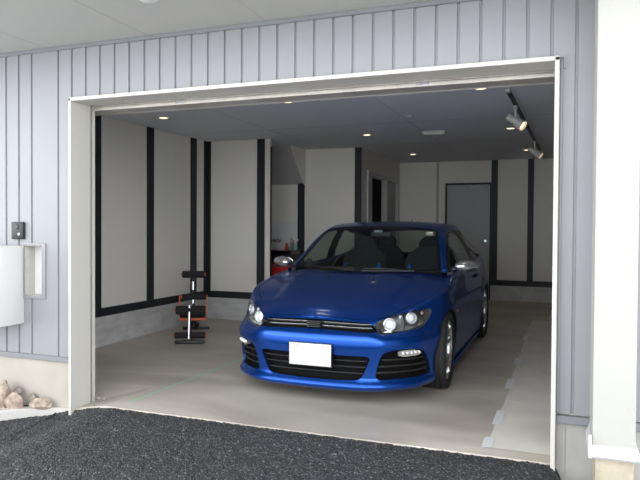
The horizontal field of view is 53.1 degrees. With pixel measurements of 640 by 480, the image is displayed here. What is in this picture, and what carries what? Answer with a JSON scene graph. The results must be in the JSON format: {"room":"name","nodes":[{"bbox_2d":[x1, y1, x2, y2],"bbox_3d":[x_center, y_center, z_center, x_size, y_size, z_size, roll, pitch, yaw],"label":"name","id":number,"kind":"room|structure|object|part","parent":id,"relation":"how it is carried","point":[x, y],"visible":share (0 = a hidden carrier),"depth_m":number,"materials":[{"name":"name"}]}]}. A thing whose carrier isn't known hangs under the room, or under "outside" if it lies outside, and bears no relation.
{"room":"driveway outside garage","nodes":[
{"label":"driveway outside garage","id":0,"kind":"room"},
{"bbox_2d":[101,116,203,307],"bbox_3d":[-1.730,-0.079,9.207,0.150,2.675,7.650,1,1,21],"label":"wall","id":1,"kind":"structure","parent":0,"point":[123,144],"depth_m":7.83,"materials":[{"name":"white paint"}]},
{"bbox_2d":[95,116,100,308],"bbox_3d":[-2.459,-0.310,7.062,0.020,2.145,0.120,1,1,21],"label":"trim","id":2,"kind":"structure","parent":1,"relation":"attached to","point":[97,118],"depth_m":7.06,"materials":[{"name":"black"}]},
{"bbox_2d":[147,127,153,299],"bbox_3d":[-2.112,-0.324,7.968,0.020,2.145,0.130,1,1,21],"label":"trim","id":3,"kind":"structure","parent":1,"relation":"attached to","point":[150,131],"depth_m":7.95,"materials":[{"name":"black"}]},
{"bbox_2d":[95,300,206,347],"bbox_3d":[-2.320,1.044,7.469,0.020,0.385,3.850,1,1,21],"label":"baseboard","id":4,"kind":"structure","parent":1,"relation":"attached to","point":[114,328],"depth_m":7.72,"materials":[{"name":"concrete"}]},
{"bbox_2d":[95,291,206,317],"bbox_3d":[-2.300,0.802,7.511,0.022,0.093,3.750,1,1,21],"label":"trim","id":5,"kind":"structure","parent":1,"relation":"attached to","point":[111,310],"depth_m":7.75,"materials":[{"name":"black"}]},
{"bbox_2d":[190,138,196,292],"bbox_3d":[-1.756,-0.338,8.894,0.020,2.145,0.135,1,1,21],"label":"trim","id":6,"kind":"structure","parent":1,"relation":"attached to","point":[193,198],"depth_m":8.87,"materials":[{"name":"black"}]},
{"bbox_2d":[203,141,207,290],"bbox_3d":[-1.639,-0.343,9.197,0.020,2.145,0.095,1,1,21],"label":"trim","id":7,"kind":"structure","parent":1,"relation":"attached to","point":[205,142],"depth_m":9.18,"materials":[{"name":"black"}]},
{"bbox_2d":[182,96,549,160],"bbox_3d":[0.848,-1.385,8.331,5.260,0.001,7.400,1,1,21],"label":"trim","id":8,"kind":"structure","parent":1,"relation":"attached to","point":[373,96],"depth_m":7.95,"materials":[{"name":"grey"}]},
{"bbox_2d":[0,0,431,52],"bbox_3d":[-0.823,-1.474,3.947,6.800,0.060,0.980,1,1,21],"label":"soffit","id":9,"kind":"structure","parent":0,"point":[45,23],"depth_m":4.13,"materials":[{"name":"white paint"}]},
{"bbox_2d":[140,0,159,3],"bbox_3d":[-1.020,-1.429,3.798,0.148,0.028,0.148,1,1,21],"label":"recessed light","id":10,"kind":"object","parent":9,"relation":"in","point":[143,1],"visible":1,"depth_m":3.80,"materials":[{"name":"white plastic"}]},
{"bbox_2d":[211,139,271,291],"bbox_3d":[-1.157,-0.073,9.094,1.000,2.675,0.050,1,1,21],"label":"wall","id":11,"kind":"structure","parent":0,"point":[233,163],"depth_m":9.07,"materials":[{"name":"white paint"}]},
{"bbox_2d":[207,141,210,290],"bbox_3d":[-1.605,-0.343,9.225,0.064,2.145,0.020,1,1,21],"label":"trim","id":12,"kind":"structure","parent":11,"relation":"attached to","point":[209,142],"depth_m":9.21,"materials":[{"name":"black"}]},
{"bbox_2d":[207,297,249,320],"bbox_3d":[-1.177,1.022,9.081,1.000,0.385,0.020,1,1,21],"label":"baseboard","id":13,"kind":"structure","parent":11,"relation":"attached to","point":[217,308],"depth_m":9.13,"materials":[{"name":"concrete"}]},
{"bbox_2d":[207,291,251,298],"bbox_3d":[-1.175,0.781,9.075,1.000,0.093,0.022,1,1,21],"label":"trim","id":14,"kind":"structure","parent":11,"relation":"attached to","point":[220,294],"depth_m":9.11,"materials":[{"name":"black"}]},
{"bbox_2d":[256,139,264,285],"bbox_3d":[-0.826,-0.333,8.925,0.116,2.145,0.020,1,1,21],"label":"trim","id":15,"kind":"structure","parent":11,"relation":"attached to","point":[260,142],"depth_m":8.91,"materials":[{"name":"black"}]},
{"bbox_2d":[270,146,271,276],"bbox_3d":[-0.685,-0.280,8.917,0.008,2.040,0.040,1,1,21],"label":"trim","id":16,"kind":"structure","parent":11,"relation":"attached to","point":[270,146],"depth_m":8.91,"materials":[{"name":"black"}]},
{"bbox_2d":[0,404,560,479],"bbox_3d":[-0.781,1.395,3.733,5.108,0.266,1.670,1,1,21],"label":"asphalt driveway","id":17,"kind":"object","parent":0,"point":[98,443],"visible":0.96,"depth_m":3.84,"materials":[{"name":"grey asphalt"}]},
{"bbox_2d":[0,406,68,420],"bbox_3d":[-2.491,1.404,4.855,1.186,0.254,0.161,0,1,-1],"label":"kerb","id":18,"kind":"object","parent":17,"relation":"on","point":[28,411],"visible":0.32,"depth_m":4.85,"materials":[{"name":"concrete"}]},
{"bbox_2d":[5,392,22,408],"bbox_3d":[-2.335,1.234,4.881,0.109,0.154,0.123,0,1,-40],"label":"rock","id":19,"kind":"object","parent":18,"relation":"on","point":[14,400],"visible":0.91,"depth_m":4.85,"materials":[{"name":"beige stone"}]},
{"bbox_2d":[29,398,51,409],"bbox_3d":[-2.125,1.249,4.870,0.173,0.092,0.070,0,1,7],"label":"rock","id":20,"kind":"object","parent":18,"relation":"on","point":[38,403],"visible":1,"depth_m":4.86,"materials":[{"name":"beige stone"}]},
{"bbox_3d":[-2.501,1.305,4.858,1.080,0.028,0.400,1,1,21],"label":"soil","id":21,"kind":"object","parent":17,"relation":"on","visible":0},
{"bbox_2d":[0,380,11,406],"bbox_3d":[-2.464,1.202,4.970,0.158,0.224,0.125,1,1,21],"label":"rock","id":22,"kind":"object","parent":21,"relation":"on","point":[5,391],"visible":0.65,"depth_m":4.91,"materials":[{"name":"beige stone"}]},
{"bbox_2d":[13,386,22,394],"bbox_3d":[-2.358,1.177,4.992,0.070,0.064,0.064,1,1,21],"label":"rock","id":23,"kind":"object","parent":22,"relation":"on","point":[18,389],"visible":0.84,"depth_m":4.98,"materials":[{"name":"grey stone"}]},
{"bbox_2d":[27,393,38,405],"bbox_3d":[-2.216,1.249,4.958,0.107,0.123,0.085,1,1,21],"label":"rock","id":24,"kind":"object","parent":21,"relation":"on","point":[33,396],"visible":0.38,"depth_m":4.94,"materials":[{"name":"grey stone"}]},
{"bbox_2d":[272,145,302,184],"bbox_3d":[-0.816,-1.152,9.975,0.980,0.545,0.630,1,1,21],"label":"ceiling","id":25,"kind":"structure","parent":0,"point":[285,171],"depth_m":9.90,"materials":[{"name":"white paint"}]},
{"bbox_2d":[290,145,305,184],"bbox_3d":[-0.337,-1.131,9.829,0.020,0.575,0.560,1,1,21],"label":"wall","id":26,"kind":"structure","parent":0,"point":[299,154],"depth_m":9.93,"materials":[{"name":"white paint"}]},
{"bbox_2d":[76,300,555,464],"bbox_3d":[0.678,1.330,8.229,5.800,0.422,8.090,1,1,21],"label":"floor","id":27,"kind":"structure","parent":0,"point":[458,418],"depth_m":5.16,"materials":[{"name":"concrete"}]},
{"bbox_2d":[128,358,243,402],"bbox_3d":[-0.327,1.169,7.643,0.024,0.050,6.002,1,1,22],"label":"tape","id":28,"kind":"object","parent":27,"relation":"on","point":[242,358],"visible":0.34,"depth_m":5.54,"materials":[{"name":"green"}]},
{"bbox_2d":[173,268,209,343],"bbox_3d":[-1.538,0.760,7.785,0.373,0.821,1.055,0,1,-6],"label":"bench","id":29,"kind":"object","parent":27,"relation":"on","point":[192,313],"visible":1,"depth_m":7.63,"materials":[{"name":"black leather"}]},
{"bbox_3d":[-1.503,0.948,7.352,0.033,0.387,0.113,0,1,-6],"label":"chrome post","id":30,"kind":"part","parent":29,"relation":"part of","materials":[{"name":"white metal"}]},
{"bbox_3d":[-1.550,1.055,7.792,0.036,0.203,1.014,0,1,-6],"label":"frame rail","id":31,"kind":"part","parent":29,"relation":"part of","materials":[{"name":"black plastic"}]},
{"bbox_3d":[-1.547,0.952,7.820,0.320,0.035,0.220,0,1,-6],"label":"seat frame","id":32,"kind":"part","parent":29,"relation":"part of","materials":[{"name":"orange paint"}]},
{"bbox_3d":[-1.557,0.669,7.879,0.036,0.643,0.086,0,1,-6],"label":"post","id":33,"kind":"part","parent":29,"relation":"part of","materials":[{"name":"black plastic"}]},
{"bbox_2d":[271,249,301,261],"bbox_3d":[-0.809,0.626,10.074,0.955,0.966,0.450,1,1,21],"label":"countertop","id":34,"kind":"structure","parent":27,"relation":"on","point":[294,255],"depth_m":9.80,"materials":[{"name":"black plastic"}]},
{"bbox_2d":[271,261,305,275],"bbox_3d":[-0.448,0.726,9.407,0.450,0.805,0.430,1,1,21],"label":"tool chest","id":35,"kind":"object","parent":27,"relation":"on","point":[274,269],"visible":0.06,"depth_m":9.26,"materials":[{"name":"red paint"}]},
{"bbox_3d":[-0.516,0.441,9.219,0.400,0.160,0.012,1,1,21],"label":"drawer","id":36,"kind":"part","parent":35,"relation":"part of","materials":[{"name":"red paint"}]},
{"bbox_2d":[239,221,488,391],"bbox_3d":[0.690,0.485,6.836,2.114,1.508,4.292,1,2,21],"label":"car","id":37,"kind":"object","parent":27,"relation":"on","point":[371,316],"visible":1,"depth_m":5.21,"materials":[{"name":"blue paint"}]},
{"bbox_2d":[240,337,249,343],"bbox_3d":[-0.626,0.840,5.369,0.157,0.052,0.177,1,1,21],"label":"light","id":38,"kind":"object","parent":37,"relation":"on","point":[244,339],"depth_m":5.29,"materials":[{"name":"white plastic"}]},
{"bbox_2d":[274,256,290,266],"bbox_3d":[-0.397,0.220,6.633,0.224,0.110,0.157,1,2,21],"label":"mirror","id":39,"kind":"object","parent":37,"relation":"on","point":[283,261],"depth_m":6.58,"materials":[{"name":"silver metal"}]},
{"bbox_3d":[-0.077,0.867,4.852,0.340,0.167,0.004,1,2,21],"label":"number plate","id":40,"kind":"part","parent":37,"relation":"part of","materials":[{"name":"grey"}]},
{"bbox_2d":[261,317,376,332],"bbox_3d":[-0.026,0.650,4.977,0.966,0.083,0.142,1,1,21],"label":"grille","id":41,"kind":"object","parent":37,"relation":"attached to","point":[274,324],"depth_m":4.92,"materials":[{"name":"black metal"}]},
{"bbox_3d":[0.183,0.266,5.988,0.315,0.043,0.031,1,1,37],"label":"wiper arm","id":42,"kind":"part","parent":37,"relation":"part of","materials":[{"name":"black"}]},
{"bbox_3d":[0.438,0.422,7.210,0.530,0.696,0.690,1,2,21],"label":"seat","id":43,"kind":"part","parent":37,"relation":"part of","materials":[{"name":"grey fabric"}]},
{"bbox_2d":[371,231,390,236],"bbox_3d":[0.643,-0.062,6.752,0.220,0.060,0.025,1,2,21],"label":"mirror","id":44,"kind":"object","parent":37,"relation":"attached to","point":[385,233],"depth_m":6.74,"materials":[{"name":"black mirror"}]},
{"bbox_3d":[0.881,0.573,7.339,1.640,0.630,2.700,1,2,21],"label":"cabin trim","id":45,"kind":"part","parent":37,"relation":"part of","materials":[{"name":"black"}]},
{"bbox_3d":[0.629,0.271,5.835,0.483,0.043,0.104,1,1,19],"label":"wiper arm","id":46,"kind":"part","parent":37,"relation":"part of","materials":[{"name":"black plastic"}]},
{"bbox_3d":[0.751,0.404,7.914,0.509,0.696,0.690,1,2,21],"label":"seat","id":47,"kind":"part","parent":37,"relation":"part of","materials":[{"name":"grey fabric"}]},
{"bbox_2d":[397,349,420,356],"bbox_3d":[0.680,0.856,4.866,0.216,0.052,0.044,0,1,-28],"label":"light","id":48,"kind":"object","parent":37,"relation":"on","point":[400,352],"depth_m":4.85,"materials":[{"name":"white"}]},
{"bbox_3d":[1.128,0.431,6.945,0.530,0.696,0.690,1,2,21],"label":"seat","id":49,"kind":"part","parent":37,"relation":"part of","materials":[{"name":"grey fabric"}]},
{"bbox_3d":[1.367,0.411,7.678,0.509,0.696,0.690,1,2,21],"label":"seat","id":50,"kind":"part","parent":37,"relation":"part of","materials":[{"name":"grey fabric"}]},
{"bbox_2d":[454,260,479,271],"bbox_3d":[1.367,0.242,5.956,0.224,0.110,0.157,1,2,21],"label":"mirror","id":51,"kind":"object","parent":37,"relation":"on","point":[465,265],"depth_m":5.92,"materials":[{"name":"silver metal"}]},
{"bbox_3d":[1.526,0.649,6.568,0.052,0.706,1.504,1,2,21],"label":"door","id":52,"kind":"part","parent":37,"relation":"part of","materials":[{"name":"blue paint"}]},
{"bbox_2d":[504,379,514,388],"bbox_3d":[1.634,1.235,5.508,0.060,0.007,0.380,1,1,21],"label":"tape piece","id":53,"kind":"object","parent":27,"relation":"on","point":[510,382],"visible":1,"depth_m":5.48,"materials":[{"name":"white plastic"}]},
{"bbox_2d":[487,320,555,455],"bbox_3d":[2.410,1.207,6.372,0.839,0.047,5.610,1,1,21],"label":"sheet","id":54,"kind":"object","parent":27,"relation":"on","point":[525,426],"visible":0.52,"depth_m":4.93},
{"bbox_2d":[481,437,494,447],"bbox_3d":[1.048,1.262,3.993,0.060,0.002,0.230,1,1,21],"label":"tape piece","id":55,"kind":"object","parent":54,"relation":"on","point":[488,441],"visible":1,"depth_m":3.99,"materials":[{"name":"white plastic"}]},
{"bbox_2d":[492,410,505,423],"bbox_3d":[1.268,1.253,4.535,0.060,0.002,0.380,1,1,21],"label":"tape piece","id":56,"kind":"object","parent":54,"relation":"on","point":[499,415],"visible":1,"depth_m":4.52,"materials":[{"name":"white plastic"}]},
{"bbox_2d":[514,358,521,363],"bbox_3d":[1.982,1.211,6.408,0.060,0.006,0.350,1,1,21],"label":"tape piece","id":57,"kind":"object","parent":54,"relation":"on","point":[517,360],"visible":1,"depth_m":6.41,"materials":[{"name":"white plastic"}]},
{"bbox_2d":[272,148,363,261],"bbox_3d":[-0.251,-0.087,10.187,1.910,2.675,0.140,1,1,21],"label":"wall","id":58,"kind":"structure","parent":0,"point":[330,173],"depth_m":9.98,"materials":[{"name":"white paint"}]},
{"bbox_2d":[272,222,297,249],"bbox_3d":[-0.755,-0.072,10.297,0.850,0.435,0.015,1,1,21],"label":"panel","id":59,"kind":"object","parent":58,"relation":"attached to","point":[284,231],"visible":0.57,"depth_m":10.22,"materials":[{"name":"white"}]},
{"bbox_2d":[272,238,281,242],"bbox_3d":[-0.719,0.003,10.208,0.169,0.073,0.353,-1,1,-42],"label":"faucet","id":60,"kind":"object","parent":59,"relation":"attached to","point":[273,239],"visible":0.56,"depth_m":10.18,"materials":[{"name":"silver metal"}]},
{"bbox_2d":[297,183,304,261],"bbox_3d":[-0.300,-0.086,10.120,0.115,1.615,0.020,1,1,21],"label":"trim","id":61,"kind":"structure","parent":58,"relation":"attached to","point":[301,187],"depth_m":10.10,"materials":[{"name":"black"}]},
{"bbox_2d":[354,147,361,246],"bbox_3d":[0.579,-0.293,9.790,0.098,2.238,0.040,1,1,21],"label":"trim","id":62,"kind":"structure","parent":58,"relation":"attached to","point":[358,150],"depth_m":9.76,"materials":[{"name":"black"}]},
{"bbox_2d":[0,82,639,479],"bbox_3d":[-0.670,0.057,4.676,6.200,3.175,0.552,1,1,21],"label":"wall","id":63,"kind":"structure","parent":0,"point":[49,380],"depth_m":4.90,"materials":[{"name":"beige concrete"}]},
{"bbox_2d":[0,350,68,362],"bbox_3d":[-2.773,0.900,5.202,1.915,0.039,0.042,1,1,21],"label":"trim","id":64,"kind":"structure","parent":63,"relation":"attached to","point":[2,353],"depth_m":4.97,"materials":[{"name":"grey"}]},
{"bbox_2d":[2,0,404,47],"bbox_3d":[-0.945,-1.444,3.978,4.653,0.002,0.870,1,1,21],"label":"trim","id":65,"kind":"structure","parent":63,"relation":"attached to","point":[73,0],"depth_m":4.15,"materials":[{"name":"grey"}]},
{"bbox_2d":[0,0,481,57],"bbox_3d":[-0.759,-1.437,4.395,6.200,0.028,0.038,1,1,21],"label":"trim","id":66,"kind":"structure","parent":63,"relation":"attached to","point":[433,2],"depth_m":4.27,"materials":[{"name":"grey"}]},
{"bbox_2d":[68,55,559,470],"bbox_3d":[-0.235,0.279,4.310,3.439,2.649,0.270,1,1,21],"label":"trim","id":67,"kind":"structure","parent":63,"relation":"attached to","point":[81,116],"depth_m":4.79,"materials":[{"name":"grey"}]},
{"bbox_2d":[0,0,639,420],"bbox_3d":[-0.848,-0.250,4.453,6.020,2.405,0.012,1,1,21],"label":"cladding","id":68,"kind":"object","parent":63,"relation":"attached to","point":[35,89],"visible":0.66,"depth_m":4.17,"materials":[{"name":"metal"}]},
{"bbox_2d":[0,245,23,326],"bbox_3d":[-2.614,0.348,4.949,0.506,0.618,0.345,1,1,21],"label":"meter box","id":69,"kind":"object","parent":68,"relation":"attached to","point":[11,256],"visible":1,"depth_m":4.91,"materials":[{"name":"white plastic"}]},
{"bbox_2d":[11,222,24,238],"bbox_3d":[-2.365,-0.074,5.013,0.120,0.135,0.036,1,1,21],"label":"intercom","id":70,"kind":"object","parent":68,"relation":"attached to","point":[17,228],"visible":1,"depth_m":5.00,"materials":[{"name":"black plastic"}]},
{"bbox_2d":[24,243,45,298],"bbox_3d":[-2.196,0.239,5.023,0.215,0.430,0.124,1,1,21],"label":"niche","id":71,"kind":"object","parent":68,"relation":"attached to","point":[34,253],"visible":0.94,"depth_m":5.05,"materials":[{"name":"metal"}]},
{"bbox_3d":[-2.186,0.238,5.077,0.188,0.390,0.015,1,1,21],"label":"panel","id":72,"kind":"part","parent":71,"relation":"part of","materials":[{"name":"white plastic"}]},
{"bbox_2d":[93,70,554,113],"bbox_3d":[-0.143,-1.140,4.502,3.400,0.300,0.245,1,1,21],"label":"roller shutter","id":73,"kind":"object","parent":63,"relation":"attached to","point":[544,76],"visible":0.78,"depth_m":4.35,"materials":[{"name":"silver metal"}]},
{"bbox_3d":[0.655,-0.994,4.075,0.080,0.023,0.015,1,1,21],"label":"catch plate","id":74,"kind":"part","parent":73,"relation":"part of","materials":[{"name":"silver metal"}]},
{"bbox_2d":[556,55,565,412],"bbox_3d":[1.298,-0.028,3.619,0.148,2.010,0.012,1,1,21],"label":"trim","id":75,"kind":"structure","parent":63,"relation":"attached to","point":[561,56],"depth_m":3.60,"materials":[{"name":"metal"}]},
{"bbox_2d":[556,414,639,431],"bbox_3d":[1.645,1.013,3.507,0.659,0.045,0.042,1,1,21],"label":"trim","id":76,"kind":"structure","parent":63,"relation":"attached to","point":[560,418],"depth_m":3.57,"materials":[{"name":"grey"}]},
{"bbox_2d":[585,423,639,463],"bbox_3d":[1.518,1.024,3.329,0.243,0.115,0.425,1,1,21],"label":"trim","id":77,"kind":"structure","parent":63,"relation":"attached to","point":[594,451],"depth_m":3.15,"materials":[{"name":"white"}]},
{"bbox_2d":[105,83,554,162],"bbox_3d":[0.870,-1.436,8.386,5.660,0.100,7.680,1,1,21],"label":"ceiling","id":78,"kind":"structure","parent":0,"point":[536,101],"depth_m":7.55,"materials":[{"name":"white paint"}]},
{"bbox_2d":[422,130,445,134],"bbox_3d":[1.444,-1.357,8.102,0.280,0.043,0.100,1,1,21],"label":"ceiling vent","id":79,"kind":"object","parent":78,"relation":"in","point":[437,132],"visible":1,"depth_m":8.07,"materials":[{"name":"grey"}]},
{"bbox_2d":[505,89,540,150],"bbox_3d":[2.530,-1.354,7.777,0.040,0.024,4.590,1,1,22],"label":"track rail","id":80,"kind":"object","parent":78,"relation":"attached to","point":[508,91],"visible":0.77,"depth_m":6.79,"materials":[{"name":"black metal"}]},
{"bbox_2d":[506,105,526,130],"bbox_3d":[1.944,-1.198,6.327,0.110,0.252,0.208,-1,1,-45],"label":"track spotlight","id":81,"kind":"object","parent":80,"relation":"hanging from","point":[518,123],"visible":1,"depth_m":6.31,"materials":[{"name":"grey metal"}]},
{"bbox_2d":[528,141,542,158],"bbox_3d":[2.978,-1.237,8.844,0.208,0.250,0.119,1,1,21],"label":"track spotlight","id":82,"kind":"object","parent":80,"relation":"hanging from","point":[536,153],"visible":1,"depth_m":8.83,"materials":[{"name":"grey metal"}]},
{"bbox_2d":[372,178,381,243],"bbox_3d":[0.491,-0.101,11.268,1.100,2.675,2.410,1,1,21],"label":"doorway","id":83,"kind":"structure","parent":0,"point":[376,184],"depth_m":12.21,"materials":[{"name":"grey"}]},
{"bbox_2d":[363,149,399,246],"bbox_3d":[1.024,-0.094,11.009,0.120,2.675,2.310,1,1,21],"label":"wall","id":84,"kind":"structure","parent":0,"point":[376,163],"depth_m":10.62,"materials":[{"name":"white paint"}]},
{"bbox_2d":[366,170,398,245],"bbox_3d":[1.048,0.001,11.020,0.140,2.234,1.996,1,1,21],"label":"door","id":85,"kind":"structure","parent":84,"relation":"in","point":[390,186],"depth_m":11.16,"materials":[{"name":"grey"}]},
{"bbox_3d":[1.249,0.033,11.573,0.040,2.154,0.700,1,1,21],"label":"sliding panel","id":86,"kind":"part","parent":85,"relation":"part of","materials":[{"name":"grey"}]},
{"bbox_2d":[399,158,553,299],"bbox_3d":[3.108,-0.115,11.527,3.600,2.725,0.150,1,1,21],"label":"wall","id":87,"kind":"structure","parent":0,"point":[417,203],"depth_m":11.37,"materials":[{"name":"white paint"}]},
{"bbox_2d":[436,162,438,222],"bbox_3d":[2.162,-0.201,11.802,0.045,2.475,0.012,1,1,21],"label":"trim","id":88,"kind":"structure","parent":87,"relation":"attached to","point":[437,174],"depth_m":11.78,"materials":[{"name":"white paint"}]},
{"bbox_2d":[445,182,490,299],"bbox_3d":[2.662,0.021,11.563,0.815,2.105,0.106,1,1,21],"label":"door","id":89,"kind":"structure","parent":87,"relation":"in","point":[467,205],"depth_m":11.55,"materials":[{"name":"grey"}]},
{"bbox_2d":[490,160,497,285],"bbox_3d":[3.111,-0.307,11.431,0.110,2.238,0.020,1,1,21],"label":"trim","id":90,"kind":"structure","parent":87,"relation":"attached to","point":[494,176],"depth_m":11.42,"materials":[{"name":"black"}]},
{"bbox_2d":[491,285,551,302],"bbox_3d":[3.836,1.015,11.173,1.660,0.385,0.020,1,1,21],"label":"baseboard","id":91,"kind":"structure","parent":87,"relation":"attached to","point":[499,293],"depth_m":11.27,"materials":[{"name":"concrete"}]},
{"bbox_2d":[497,280,551,287],"bbox_3d":[3.885,0.774,11.152,1.560,0.100,0.018,1,1,21],"label":"trim","id":92,"kind":"structure","parent":87,"relation":"attached to","point":[499,282],"depth_m":11.27,"materials":[{"name":"black"}]},
{"bbox_2d":[527,159,533,286],"bbox_3d":[3.686,-0.300,11.211,0.100,2.238,0.020,1,1,21],"label":"trim","id":93,"kind":"structure","parent":87,"relation":"attached to","point":[530,213],"depth_m":11.20,"materials":[{"name":"black"}]},
{"bbox_2d":[592,458,633,479],"bbox_3d":[1.525,1.380,3.356,0.175,0.602,0.380,1,1,21],"label":"wall pier","id":94,"kind":"object","parent":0,"point":[602,469],"depth_m":3.18,"materials":[{"name":"concrete"}]},
{"bbox_2d":[590,0,639,449],"bbox_3d":[1.528,-0.194,3.326,0.194,2.450,0.410,1,1,21],"label":"wall column","id":95,"kind":"structure","parent":0,"point":[616,125],"depth_m":3.14,"materials":[{"name":"white paint"}]}
]}

